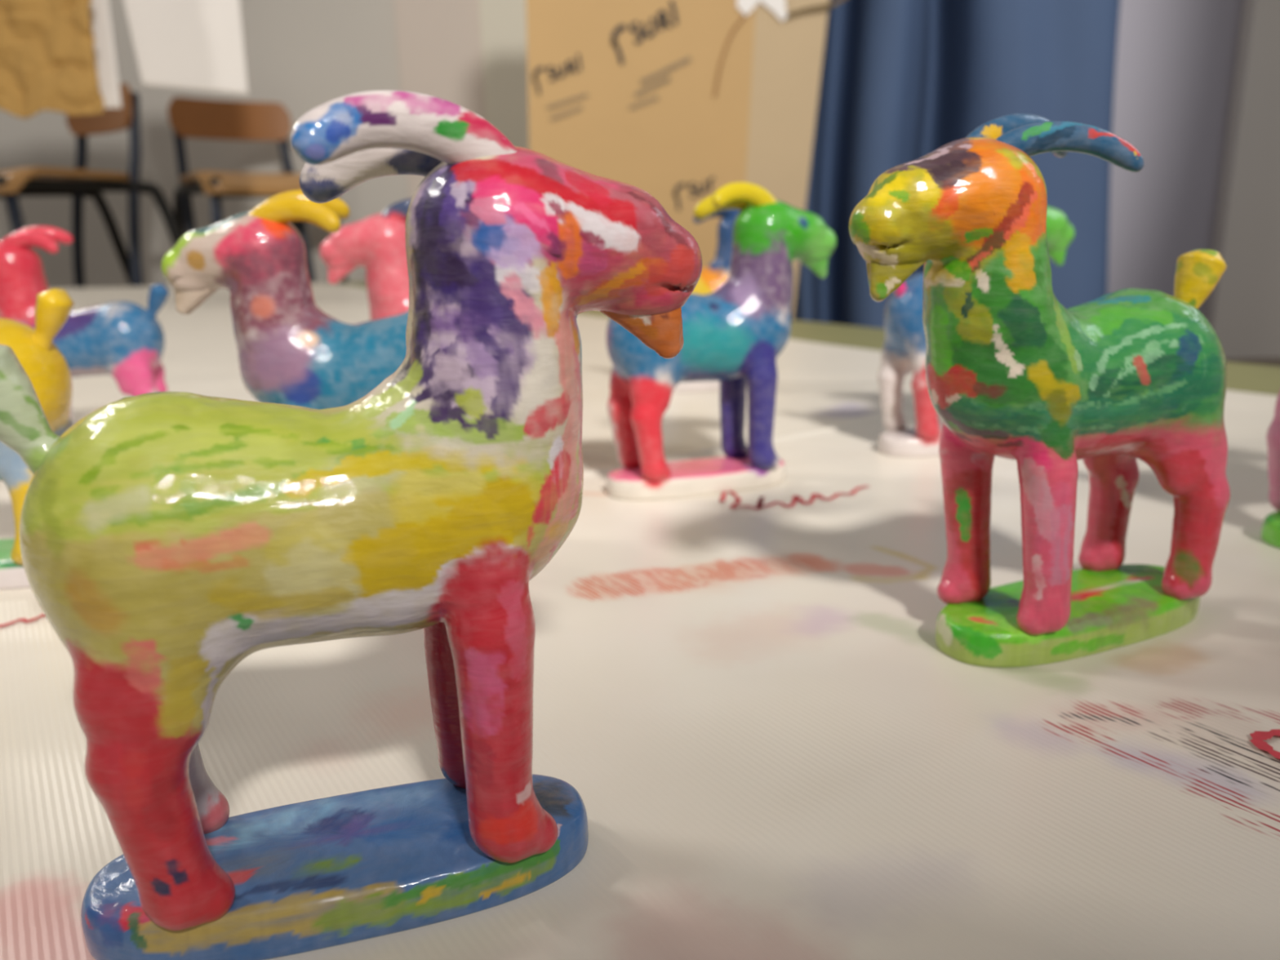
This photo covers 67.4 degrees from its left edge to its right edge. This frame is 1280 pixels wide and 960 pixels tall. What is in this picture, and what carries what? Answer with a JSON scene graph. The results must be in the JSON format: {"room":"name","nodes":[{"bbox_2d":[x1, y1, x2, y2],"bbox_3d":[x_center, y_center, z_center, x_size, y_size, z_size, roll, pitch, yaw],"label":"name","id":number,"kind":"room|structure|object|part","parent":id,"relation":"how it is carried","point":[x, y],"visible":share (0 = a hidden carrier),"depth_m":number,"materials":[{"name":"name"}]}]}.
{"room":"art studio","nodes":[
{"label":"art studio","id":0,"kind":"room"},
{"bbox_2d":[0,0,408,288],"bbox_3d":[-1.855,-1.397,3.396,4.150,1.720,0.100,-1,15,0],"label":"wall","id":1,"kind":"structure","parent":0,"point":[301,55],"depth_m":3.39,"materials":[{"name":"paint"}]},
{"bbox_2d":[0,0,104,118],"bbox_3d":[-1.212,-0.925,1.819,0.336,0.451,0.028,-1,15,0],"label":"paper","id":2,"kind":"object","parent":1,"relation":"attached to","point":[47,62],"visible":1,"depth_m":1.85,"materials":[{"name":"brown paper"}]},
{"bbox_2d":[89,0,121,107],"bbox_3d":[-1.178,-0.955,1.881,0.285,0.428,0.008,-1,15,0],"label":"paper","id":3,"kind":"object","parent":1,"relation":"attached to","point":[100,12],"visible":0.14,"depth_m":1.91,"materials":[{"name":"white paper"}]},
{"bbox_2d":[123,0,248,94],"bbox_3d":[-0.984,-1.035,2.046,0.275,0.405,0.008,-1,15,0],"label":"sheet","id":4,"kind":"object","parent":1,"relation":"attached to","point":[184,44],"visible":1,"depth_m":2.07,"materials":[{"name":"paper"}]},
{"bbox_2d":[393,0,485,199],"bbox_3d":[-0.685,-1.404,3.331,0.290,1.720,0.035,-1,15,0],"label":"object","id":5,"kind":"structure","parent":1,"relation":"attached to","point":[439,43],"depth_m":3.29,"materials":[{"name":"white paint"}]},
{"bbox_2d":[479,0,528,148],"bbox_3d":[-0.235,-1.411,3.324,0.610,1.720,0.050,-1,15,0],"label":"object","id":6,"kind":"structure","parent":1,"relation":"attached to","point":[503,23],"depth_m":3.29,"materials":[{"name":"beige paint"}]},
{"bbox_2d":[1107,0,1244,315],"bbox_3d":[1.741,-1.153,2.188,2.870,1.720,0.080,-1,15,0],"label":"wall","id":7,"kind":"structure","parent":0,"point":[1176,60],"depth_m":2.23,"materials":[{"name":"grey paint"}]},
{"bbox_2d":[792,0,1120,328],"bbox_3d":[0.651,-0.844,2.056,0.726,1.205,0.295,1,15,9],"label":"curtain","id":8,"kind":"object","parent":7,"relation":"hanging from","point":[902,81],"visible":0.47,"depth_m":1.98,"materials":[{"name":"blue fabric"}]},
{"bbox_2d":[1204,0,1279,359],"bbox_3d":[1.544,-1.133,2.130,0.365,1.720,0.040,-1,15,0],"label":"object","id":9,"kind":"structure","parent":7,"relation":"attached to","point":[1242,308],"depth_m":2.24,"materials":[{"name":"grey paint"}]},
{"bbox_2d":[1226,357,1279,366],"bbox_3d":[-0.199,0.051,1.253,6.800,0.050,4.800,-1,15,0],"label":"floor","id":10,"kind":"structure","parent":0,"point":[1275,362],"depth_m":2.28,"materials":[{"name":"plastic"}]},
{"bbox_2d":[0,83,182,288],"bbox_3d":[-1.641,-0.747,2.807,0.428,0.765,0.590,10,18,36],"label":"chair","id":11,"kind":"object","parent":10,"relation":"on","point":[78,183],"visible":0.74,"depth_m":2.75,"materials":[{"name":"brown wood"}]},
{"bbox_3d":[-1.629,-0.538,2.559,0.051,0.479,0.032,0,15,6],"label":"leg","id":12,"kind":"part","parent":11,"relation":"part of","materials":[{"name":"black metal"}]},
{"bbox_3d":[-1.702,-0.831,2.703,0.399,0.073,0.391,10,18,36],"label":"seat","id":13,"kind":"part","parent":11,"relation":"part of","materials":[{"name":"brown wood"}]},
{"bbox_3d":[-1.773,-0.649,2.955,0.047,0.505,0.563,9,18,33],"label":"frame","id":14,"kind":"part","parent":11,"relation":"part of","materials":[{"name":"black metal"}]},
{"bbox_3d":[-1.726,-0.780,2.979,0.125,0.738,0.033,-12,18,-35],"label":"post","id":15,"kind":"part","parent":11,"relation":"part of","materials":[{"name":"black metal"}]},
{"bbox_3d":[-1.486,-0.600,2.747,0.047,0.505,0.563,11,19,38],"label":"frame","id":16,"kind":"part","parent":11,"relation":"part of","materials":[{"name":"black metal"}]},
{"bbox_3d":[-1.577,-1.083,2.816,0.378,0.123,0.044,10,18,36],"label":"backrest","id":17,"kind":"part","parent":11,"relation":"part of","materials":[{"name":"brown wood"}]},
{"bbox_3d":[-1.449,-0.733,2.778,0.033,0.738,0.125,4,16,20],"label":"post","id":18,"kind":"part","parent":11,"relation":"part of","materials":[{"name":"black metal"}]},
{"bbox_2d":[167,97,348,282],"bbox_3d":[-1.244,-0.832,3.097,0.428,0.765,0.590,-12,19,-37],"label":"chair","id":19,"kind":"object","parent":10,"relation":"on","point":[188,117],"visible":0.64,"depth_m":3.04,"materials":[{"name":"brown wood"}]},
{"bbox_3d":[-1.434,-0.809,3.064,0.033,0.738,0.125,-7,16,-21],"label":"post","id":20,"kind":"part","parent":19,"relation":"part of","materials":[{"name":"black metal"}]},
{"bbox_3d":[-1.390,-0.678,3.034,0.047,0.505,0.563,-14,19,-39],"label":"frame","id":21,"kind":"part","parent":19,"relation":"part of","materials":[{"name":"black metal"}]},
{"bbox_3d":[-1.242,-0.622,2.848,0.051,0.479,0.032,-3,15,-7],"label":"leg","id":22,"kind":"part","parent":19,"relation":"part of","materials":[{"name":"black metal"}]},
{"bbox_3d":[-1.323,-1.164,3.104,0.378,0.123,0.044,-12,19,-37],"label":"backrest","id":23,"kind":"part","parent":19,"relation":"part of","materials":[{"name":"brown wood"}]},
{"bbox_3d":[-1.185,-0.918,2.993,0.399,0.073,0.391,-12,19,-37],"label":"seat","id":24,"kind":"part","parent":19,"relation":"part of","materials":[{"name":"brown wood"}]},
{"bbox_3d":[-1.110,-0.740,3.247,0.047,0.505,0.563,-12,18,-34],"label":"frame","id":25,"kind":"part","parent":19,"relation":"part of","materials":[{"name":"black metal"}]},
{"bbox_3d":[-1.163,-0.869,3.270,0.125,0.738,0.033,9,18,35],"label":"post","id":26,"kind":"part","parent":19,"relation":"part of","materials":[{"name":"black metal"}]},
{"bbox_3d":[-0.955,-0.685,3.065,0.032,0.479,0.051,5,16,21],"label":"leg","id":27,"kind":"part","parent":19,"relation":"part of","materials":[{"name":"black metal"}]},
{"bbox_2d":[525,0,844,319],"bbox_3d":[0.084,-0.767,1.938,0.624,1.170,0.258,-1,15,0],"label":"cardboard box","id":28,"kind":"object","parent":10,"relation":"on","point":[678,102],"visible":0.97,"depth_m":1.82,"materials":[{"name":"brown cardboard"}]},
{"bbox_2d":[550,105,582,120],"bbox_3d":[-0.140,-0.697,1.825,0.063,0.026,0.001,-1,15,0],"label":"print","id":29,"kind":"object","parent":28,"relation":"attached to","point":[575,109],"depth_m":1.82},
{"bbox_2d":[546,93,587,109],"bbox_3d":[-0.138,-0.717,1.819,0.080,0.029,0.001,-1,15,0],"label":"print","id":30,"kind":"object","parent":28,"relation":"attached to","point":[584,95],"depth_m":1.82},
{"bbox_3d":[0.007,-0.735,1.823,0.468,1.170,0.009,-1,15,0],"label":"panel","id":31,"kind":"part","parent":28,"relation":"part of","materials":[{"name":"brown cardboard"}]},
{"bbox_2d":[628,95,658,110],"bbox_3d":[0.007,-0.716,1.821,0.058,0.025,0.001,-1,15,0],"label":"print","id":32,"kind":"object","parent":28,"relation":"attached to","point":[655,98],"depth_m":1.82},
{"bbox_2d":[634,75,671,97],"bbox_3d":[0.023,-0.743,1.813,0.070,0.038,0.001,-1,15,0],"label":"print","id":33,"kind":"object","parent":28,"relation":"attached to","point":[666,79],"depth_m":1.81},
{"bbox_2d":[640,56,691,84],"bbox_3d":[0.048,-0.770,1.806,0.098,0.049,0.001,-1,15,0],"label":"print","id":34,"kind":"object","parent":28,"relation":"attached to","point":[686,60],"depth_m":1.81},
{"bbox_2d":[321,281,1279,395],"bbox_3d":[-0.399,-0.057,1.149,1.140,0.219,3.994,-11,18,-33],"label":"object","id":35,"kind":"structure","parent":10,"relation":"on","point":[1241,377],"depth_m":1.00,"materials":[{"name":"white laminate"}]},
{"bbox_2d":[0,282,1279,959],"bbox_3d":[-0.443,-0.150,1.063,0.957,0.003,3.944,-11,18,-33],"label":"paper","id":36,"kind":"object","parent":35,"relation":"on","point":[765,735],"visible":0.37,"depth_m":0.23,"materials":[{"name":"white paper"}]},
{"bbox_2d":[0,613,44,626],"bbox_3d":[-0.202,0.045,0.309,0.023,0.001,0.020,-1,15,0],"label":"scribble","id":37,"kind":"object","parent":36,"relation":"on","point":[24,620],"visible":0.7,"depth_m":0.31,"materials":[{"name":"pink paint"}]},
{"bbox_2d":[0,288,74,590],"bbox_3d":[-0.254,-0.030,0.334,0.118,0.138,0.041,-2,15,-4],"label":"figurine","id":38,"kind":"object","parent":36,"relation":"on","point":[47,369],"visible":0.31,"depth_m":0.33,"materials":[{"name":"ceramic"}]},
{"bbox_2d":[0,226,169,423],"bbox_3d":[-0.310,-0.073,0.524,0.109,0.127,0.038,-3,15,-8],"label":"figurine","id":39,"kind":"object","parent":36,"relation":"on","point":[124,341],"visible":0.49,"depth_m":0.51,"materials":[{"name":"ceramic"}]},
{"bbox_2d":[160,190,408,408],"bbox_3d":[-0.110,-0.037,0.354,0.116,0.135,0.040,-3,15,-8],"label":"figurine","id":40,"kind":"object","parent":36,"relation":"on","point":[291,351],"visible":0.48,"depth_m":0.34,"materials":[{"name":"ceramic"}]},
{"bbox_2d":[0,89,702,959],"bbox_3d":[-0.046,0.008,0.168,0.121,0.141,0.042,-6,16,-18],"label":"figurine","id":41,"kind":"object","parent":36,"relation":"on","point":[168,540],"visible":1,"depth_m":0.15,"materials":[{"name":"ceramic"}]},
{"bbox_2d":[319,199,411,319],"bbox_3d":[-0.107,-0.080,0.515,0.117,0.136,0.041,-4,15,-12],"label":"figurine","id":42,"kind":"object","parent":36,"relation":"on","point":[376,242],"visible":0.21,"depth_m":0.49,"materials":[{"name":"ceramic"}]},
{"bbox_2d":[672,208,740,393],"bbox_3d":[0.049,-0.136,0.713,0.117,0.136,0.041,-6,15,-17],"label":"figurine","id":43,"kind":"object","parent":36,"relation":"on","point":[716,273],"visible":0.09,"depth_m":0.70,"materials":[{"name":"ceramic"}]},
{"bbox_2d":[605,182,836,500],"bbox_3d":[0.035,-0.064,0.440,0.118,0.138,0.041,-7,16,-19],"label":"figurine","id":44,"kind":"object","parent":36,"relation":"on","point":[735,334],"visible":0.93,"depth_m":0.43,"materials":[{"name":"ceramic"}]},
{"bbox_2d":[719,484,870,508],"bbox_3d":[0.071,0.008,0.430,0.072,0.001,0.035,-1,15,0],"label":"scribble","id":45,"kind":"object","parent":36,"relation":"on","point":[759,505],"visible":1,"depth_m":0.43,"materials":[{"name":"red paint"}]},
{"bbox_2d":[877,205,1074,457],"bbox_3d":[0.177,-0.086,0.510,0.118,0.138,0.041,-7,16,-21],"label":"figurine","id":46,"kind":"object","parent":36,"relation":"on","point":[904,348],"visible":0.29,"depth_m":0.50,"materials":[{"name":"ceramic"}]},
{"bbox_2d":[848,113,1230,667],"bbox_3d":[0.112,-0.023,0.263,0.132,0.146,0.044,-8,16,-25],"label":"figurine","id":47,"kind":"object","parent":36,"relation":"on","point":[1107,382],"visible":1,"depth_m":0.25,"materials":[{"name":"ceramic"}]},
{"bbox_2d":[1249,728,1279,759],"bbox_3d":[0.156,0.062,0.218,0.029,0.001,0.022,-1,15,0],"label":"loop","id":48,"kind":"object","parent":36,"relation":"on","point":[1258,737],"visible":1,"depth_m":0.22,"materials":[{"name":"paint"}]},
{"bbox_2d":[1261,391,1279,548],"bbox_3d":[0.286,-0.044,0.346,0.118,0.138,0.041,-3,15,-8],"label":"figurine","id":49,"kind":"object","parent":36,"relation":"on","point":[1270,531],"visible":1,"depth_m":0.36,"materials":[{"name":"ceramic"}]}
]}

